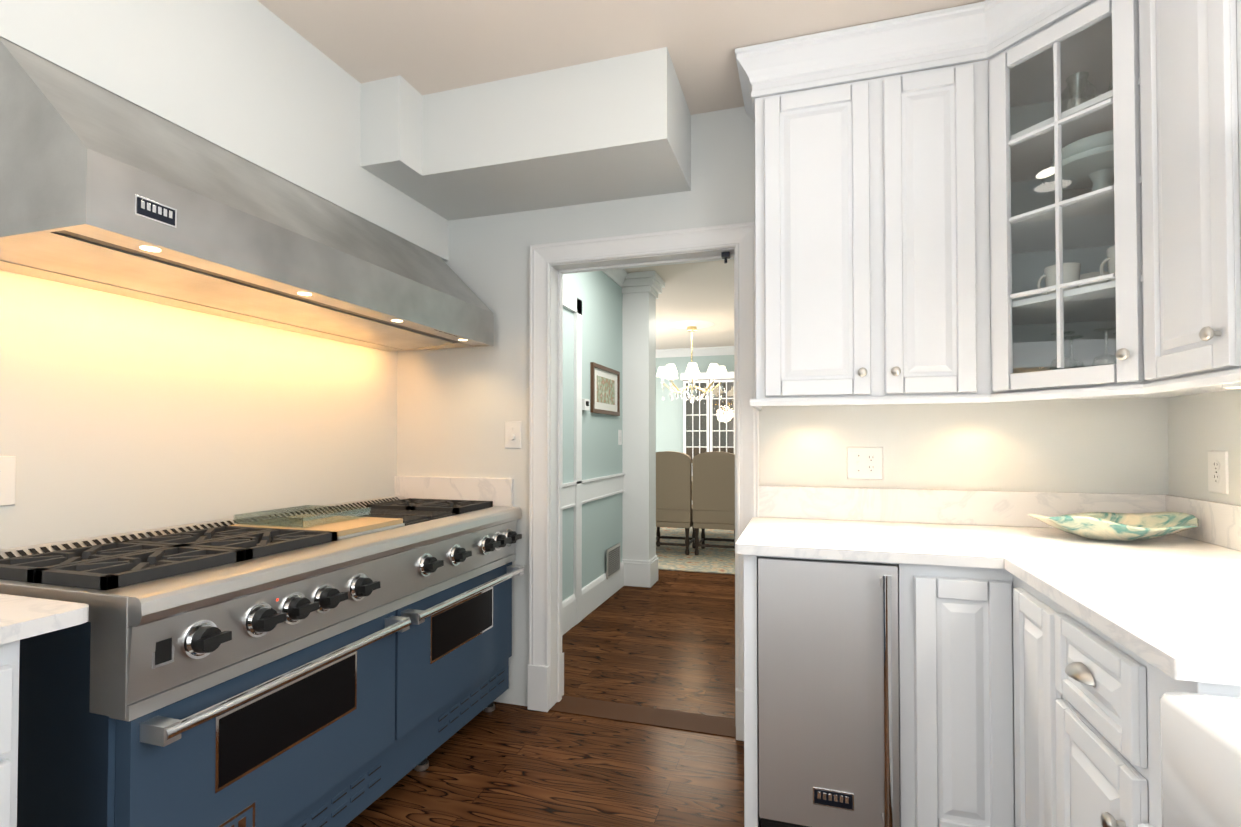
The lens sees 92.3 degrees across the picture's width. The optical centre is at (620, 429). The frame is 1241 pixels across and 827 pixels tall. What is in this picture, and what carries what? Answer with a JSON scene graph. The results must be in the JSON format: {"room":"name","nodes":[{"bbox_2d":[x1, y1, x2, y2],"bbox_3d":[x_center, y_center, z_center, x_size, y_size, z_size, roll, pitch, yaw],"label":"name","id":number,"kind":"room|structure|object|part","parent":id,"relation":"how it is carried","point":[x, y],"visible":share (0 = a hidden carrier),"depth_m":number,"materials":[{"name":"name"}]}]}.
{"room":"kitchen","nodes":[
{"label":"kitchen","id":0,"kind":"room"},
{"bbox_2d":[0,270,397,549],"bbox_3d":[-1.942,-0.074,0.663,0.140,2.674,5.290,0,-1,17],"label":"wall","id":1,"kind":"structure","parent":0,"point":[120,414],"depth_m":1.94,"materials":[{"name":"white paint"}]},
{"bbox_2d":[0,456,15,505],"bbox_3d":[-1.598,0.132,1.523,0.008,0.130,0.088,0,-1,17],"label":"outlet","id":2,"kind":"object","parent":1,"relation":"attached to","point":[7,477],"visible":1,"depth_m":1.55,"materials":[{"name":"white plastic"}]},
{"bbox_2d":[0,37,493,351],"bbox_3d":[-1.119,-0.628,2.093,0.594,0.449,1.660,0,-1,17],"label":"range hood","id":3,"kind":"object","parent":1,"relation":"attached to","point":[103,189],"visible":1,"depth_m":1.56,"materials":[{"name":"silver metal"}]},
{"bbox_2d":[0,0,447,260],"bbox_3d":[-1.285,-1.121,2.074,0.295,0.534,1.958,0,-1,17],"label":"wall","id":4,"kind":"structure","parent":0,"point":[257,83],"depth_m":1.86,"materials":[{"name":"white paint"}]},
{"bbox_2d":[360,47,690,220],"bbox_3d":[-0.364,-1.215,2.494,1.217,0.334,0.616,0,-1,17],"label":"ceiling soffit","id":5,"kind":"structure","parent":0,"point":[614,128],"depth_m":2.36,"materials":[{"name":"white paint"}]},
{"bbox_2d":[345,569,760,826],"bbox_3d":[-0.613,1.342,3.732,6.100,0.060,11.980,0,-1,17],"label":"floor","id":6,"kind":"structure","parent":0,"point":[666,640],"depth_m":2.43,"materials":[{"name":"brown wood"}]},
{"bbox_2d":[0,640,19,826],"bbox_3d":[-1.472,0.816,0.828,0.650,0.898,0.686,0,-1,17],"label":"base cabinet","id":7,"kind":"object","parent":6,"relation":"on","point":[9,683],"visible":0.92,"depth_m":1.03,"materials":[{"name":"white paint"}]},
{"bbox_2d":[0,594,88,644],"bbox_3d":[-1.729,0.288,-0.010,0.658,0.130,2.660,0,-1,17],"label":"countertop","id":8,"kind":"structure","parent":7,"relation":"on","point":[22,617],"depth_m":1.11,"materials":[{"name":"stone"}]},
{"bbox_2d":[0,495,524,826],"bbox_3d":[-1.026,0.786,2.084,0.726,0.997,1.680,0,-1,17],"label":"range","id":9,"kind":"object","parent":6,"relation":"on","point":[344,664],"visible":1,"depth_m":1.54,"materials":[{"name":"blue metal"}]},
{"bbox_2d":[549,695,735,737],"bbox_3d":[0.102,1.294,2.706,0.890,0.004,0.164,0,-1,17],"label":"threshold","id":10,"kind":"object","parent":6,"relation":"on","point":[691,722],"visible":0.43,"depth_m":2.70,"materials":[{"name":"brown wood"}]},
{"bbox_2d":[656,527,734,573],"bbox_3d":[0.492,1.365,7.347,3.800,0.008,3.140,0,-1,17],"label":"dining rug","id":11,"kind":"object","parent":6,"relation":"on","point":[709,560],"visible":0.14,"depth_m":6.45,"materials":[{"name":"beige carpet"}]},
{"bbox_2d":[656,451,694,554],"bbox_3d":[0.580,0.792,6.690,0.500,1.116,0.500,0,-1,17],"label":"dining chair","id":12,"kind":"object","parent":11,"relation":"on","point":[674,489],"visible":0.77,"depth_m":6.44,"materials":[{"name":"beige fabric"}]},
{"bbox_2d":[692,451,734,556],"bbox_3d":[1.083,0.790,6.556,0.500,1.116,0.500,0,-1,17],"label":"dining chair","id":13,"kind":"object","parent":11,"relation":"on","point":[713,490],"visible":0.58,"depth_m":6.33,"materials":[{"name":"beige fabric"}]},
{"bbox_2d":[758,557,899,826],"bbox_3d":[0.696,0.841,2.044,0.394,0.881,0.680,0,-1,17],"label":"mini refrigerator","id":14,"kind":"object","parent":6,"relation":"on","point":[828,695],"visible":1,"depth_m":1.77,"materials":[{"name":"silver metal"}]},
{"bbox_2d":[868,561,987,826],"bbox_3d":[1.052,0.834,1.989,0.307,0.898,0.680,0,-1,17],"label":"base cabinet","id":15,"kind":"object","parent":6,"relation":"on","point":[943,747],"depth_m":1.69,"materials":[{"name":"white paint"}]},
{"bbox_2d":[735,485,998,568],"bbox_3d":[0.796,0.305,2.057,0.720,0.160,0.719,0,-1,17],"label":"countertop","id":16,"kind":"structure","parent":15,"relation":"on","point":[890,525],"depth_m":2.21,"materials":[{"name":"stone"}]},
{"bbox_2d":[959,490,1240,685],"bbox_3d":[0.933,0.274,0.084,0.703,0.160,4.408,0,-1,17],"label":"countertop","id":17,"kind":"structure","parent":15,"relation":"on","point":[1170,605],"depth_m":1.44,"materials":[{"name":"stone"}]},
{"bbox_2d":[1028,512,1198,541],"bbox_3d":[1.582,0.309,1.907,0.476,0.087,0.296,0,-1,17],"label":"ceramic bowl","id":18,"kind":"object","parent":17,"relation":"on","point":[1118,527],"visible":1,"depth_m":1.88,"materials":[{"name":"ceramic"}]},
{"bbox_2d":[1160,691,1240,826],"bbox_3d":[0.982,0.500,0.385,0.672,0.254,0.826,0,-1,17],"label":"farmhouse sink","id":19,"kind":"object","parent":17,"relation":"in","point":[1200,742],"visible":1,"depth_m":0.79,"materials":[{"name":"white ceramic"}]},
{"bbox_2d":[984,568,1059,826],"bbox_3d":[1.316,0.825,1.366,0.730,0.898,0.400,0,-1,17],"label":"base cabinet","id":20,"kind":"object","parent":6,"relation":"on","point":[1022,703],"depth_m":1.54,"materials":[{"name":"white paint"}]},
{"bbox_2d":[1056,603,1240,826],"bbox_3d":[1.233,0.819,1.028,0.689,0.898,0.535,0,-1,17],"label":"base cabinet","id":21,"kind":"object","parent":6,"relation":"on","point":[1110,753],"depth_m":1.09,"materials":[{"name":"white paint"}]},
{"bbox_2d":[562,271,621,600],"bbox_3d":[-0.372,-0.019,4.092,0.120,2.674,2.190,0,-1,17],"label":"wall","id":22,"kind":"structure","parent":0,"point":[598,294],"depth_m":4.36,"materials":[{"name":"teal paint"}]},
{"bbox_2d":[582,399,589,410],"bbox_3d":[-0.248,-0.180,4.240,0.028,0.080,0.100,0,-1,17],"label":"thermostat","id":23,"kind":"object","parent":22,"relation":"attached to","point":[585,404],"visible":0.94,"depth_m":4.22,"materials":[{"name":"white plastic"}]},
{"bbox_2d":[562,269,627,634],"bbox_3d":[-0.272,-0.019,4.093,0.070,2.674,2.190,0,-1,17],"label":"molding","id":24,"kind":"structure","parent":22,"relation":"attached to","point":[579,604],"depth_m":4.11,"materials":[{"name":"white paint"}]},
{"bbox_2d":[590,362,619,415],"bbox_3d":[-0.113,-0.308,4.692,0.022,0.370,0.660,0,-1,17],"label":"framed picture","id":25,"kind":"object","parent":22,"relation":"attached to","point":[604,390],"visible":1,"depth_m":4.65,"materials":[{"name":"brown wood"}]},
{"bbox_2d":[607,543,619,578],"bbox_3d":[-0.055,1.054,4.820,0.010,0.230,0.340,0,-1,17],"label":"air vent","id":26,"kind":"object","parent":22,"relation":"attached to","point":[613,560],"visible":0.98,"depth_m":4.80,"materials":[{"name":"silver metal"}]},
{"bbox_2d":[618,430,621,444],"bbox_3d":[-0.002,0.063,5.071,0.008,0.130,0.088,0,-1,17],"label":"light switch","id":27,"kind":"object","parent":22,"relation":"attached to","point":[619,437],"visible":1,"depth_m":5.06,"materials":[{"name":"white plastic"}]},
{"bbox_2d":[622,271,664,587],"bbox_3d":[0.157,-0.001,5.237,0.395,2.674,0.390,0,-1,17],"label":"column","id":28,"kind":"structure","parent":0,"point":[641,291],"depth_m":5.12,"materials":[{"name":"white paint"}]},
{"bbox_2d":[257,0,1091,349],"bbox_3d":[-0.613,-1.386,3.775,6.100,0.050,11.980,0,-1,17],"label":"ceiling","id":29,"kind":"structure","parent":0,"point":[427,46],"depth_m":2.11,"materials":[{"name":"beige paint"}]},
{"bbox_2d":[669,320,714,328],"bbox_3d":[0.883,-1.289,7.383,0.560,0.030,0.560,0,-1,17],"label":"ceiling medallion","id":30,"kind":"object","parent":29,"relation":"attached to","point":[699,324],"visible":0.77,"depth_m":7.28,"materials":[{"name":"white paint"}]},
{"bbox_2d":[656,326,727,402],"bbox_3d":[0.883,-0.802,7.376,0.876,0.944,0.876,0,-1,17],"label":"chandelier","id":31,"kind":"object","parent":30,"relation":"hanging from","point":[714,371],"visible":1,"depth_m":7.32,"materials":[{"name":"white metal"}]},
{"bbox_2d":[656,355,733,452],"bbox_3d":[1.065,0.066,9.430,5.960,2.674,0.140,0,-1,17],"label":"wall","id":32,"kind":"structure","parent":0,"point":[669,424],"depth_m":9.42,"materials":[{"name":"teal paint"}]},
{"bbox_2d":[656,346,733,357],"bbox_3d":[0.681,0.066,9.423,4.950,2.674,0.100,0,-1,17],"label":"crown molding","id":33,"kind":"structure","parent":32,"relation":"attached to","point":[701,351],"depth_m":9.29,"materials":[{"name":"white paint"}]},
{"bbox_2d":[682,380,712,458],"bbox_3d":[1.192,-0.103,9.056,0.445,1.299,0.256,0,-1,17],"label":"window","id":34,"kind":"structure","parent":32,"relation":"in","point":[708,425],"depth_m":8.95,"materials":[{"name":"glass"}]},
{"bbox_2d":[713,376,734,453],"bbox_3d":[1.553,-0.105,8.945,0.490,1.299,0.256,0,-1,17],"label":"window","id":35,"kind":"structure","parent":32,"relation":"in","point":[724,408],"depth_m":8.83,"materials":[{"name":"glass"}]},
{"bbox_2d":[397,106,1168,705],"bbox_3d":[0.412,-0.042,2.631,3.200,2.674,0.140,0,-1,17],"label":"wall","id":36,"kind":"structure","parent":0,"point":[457,408],"depth_m":2.56,"materials":[{"name":"white paint"}]},
{"bbox_2d":[394,476,512,506],"bbox_3d":[-0.825,0.313,2.923,0.656,0.163,0.020,0,-1,17],"label":"backsplash strip","id":37,"kind":"object","parent":36,"relation":"attached to","point":[498,491],"visible":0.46,"depth_m":2.90,"materials":[{"name":"stone"}]},
{"bbox_2d":[505,421,521,447],"bbox_3d":[-0.514,0.023,2.832,0.087,0.129,0.020,0,-1,17],"label":"light switch","id":38,"kind":"object","parent":36,"relation":"attached to","point":[512,434],"visible":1,"depth_m":2.83,"materials":[{"name":"white plastic"}]},
{"bbox_2d":[528,222,758,740],"bbox_3d":[0.102,0.213,2.723,1.056,2.166,0.199,0,-1,17],"label":"door frame","id":39,"kind":"structure","parent":36,"relation":"attached to","point":[551,264],"depth_m":2.76,"materials":[{"name":"white paint"}]},
{"bbox_3d":[0.460,-0.750,2.602,0.035,0.044,0.030,0,-1,17],"label":"door trim latch","id":40,"kind":"part","parent":39,"relation":"part of","materials":[{"name":"black metal"}]},
{"bbox_2d":[759,24,882,405],"bbox_3d":[0.755,-0.747,2.279,0.379,1.270,0.350,0,-1,17],"label":"upper cabinet","id":41,"kind":"object","parent":36,"relation":"attached to","point":[821,149],"depth_m":2.11,"materials":[{"name":"white paint"}]},
{"bbox_2d":[847,447,882,479],"bbox_3d":[0.973,0.133,2.373,0.134,0.130,0.016,0,-1,17],"label":"outlet","id":42,"kind":"object","parent":36,"relation":"attached to","point":[864,462],"visible":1,"depth_m":2.38,"materials":[{"name":"white plastic"}]},
{"bbox_2d":[871,4,982,404],"bbox_3d":[1.080,-0.748,2.178,0.301,1.270,0.350,0,-1,17],"label":"upper cabinet","id":43,"kind":"object","parent":36,"relation":"attached to","point":[933,118],"depth_m":2.00,"materials":[{"name":"white paint"}]},
{"bbox_2d":[1167,389,1240,505],"bbox_3d":[2.215,-0.040,2.808,0.140,2.674,11.840,0,-1,17],"label":"wall","id":44,"kind":"structure","parent":0,"point":[1201,425],"depth_m":1.91,"materials":[{"name":"white paint"}]},
{"bbox_2d":[983,0,1118,379],"bbox_3d":[1.309,-0.698,1.782,0.285,1.037,0.290,0,-1,17],"label":"upper cabinet","id":45,"kind":"object","parent":44,"relation":"attached to","point":[1051,211],"depth_m":1.91,"materials":[{"name":"white paint"}]},
{"bbox_2d":[1103,0,1240,391],"bbox_3d":[1.493,-0.761,1.393,0.395,1.270,0.449,0,-1,17],"label":"upper cabinet","id":46,"kind":"object","parent":44,"relation":"attached to","point":[1177,61],"depth_m":1.44,"materials":[{"name":"white paint"}]},
{"bbox_2d":[1208,451,1228,494],"bbox_3d":[1.838,0.130,1.836,0.008,0.130,0.088,0,-1,17],"label":"outlet","id":47,"kind":"object","parent":44,"relation":"attached to","point":[1218,476],"visible":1,"depth_m":1.83,"materials":[{"name":"white plastic"}]},
{"bbox_2d":[1235,0,1240,375],"bbox_3d":[1.381,-0.768,0.963,0.355,1.270,0.440,0,-1,17],"label":"upper cabinet","id":48,"kind":"object","parent":44,"relation":"attached to","point":[1237,2],"depth_m":1.26,"materials":[{"name":"white paint"}]}
]}

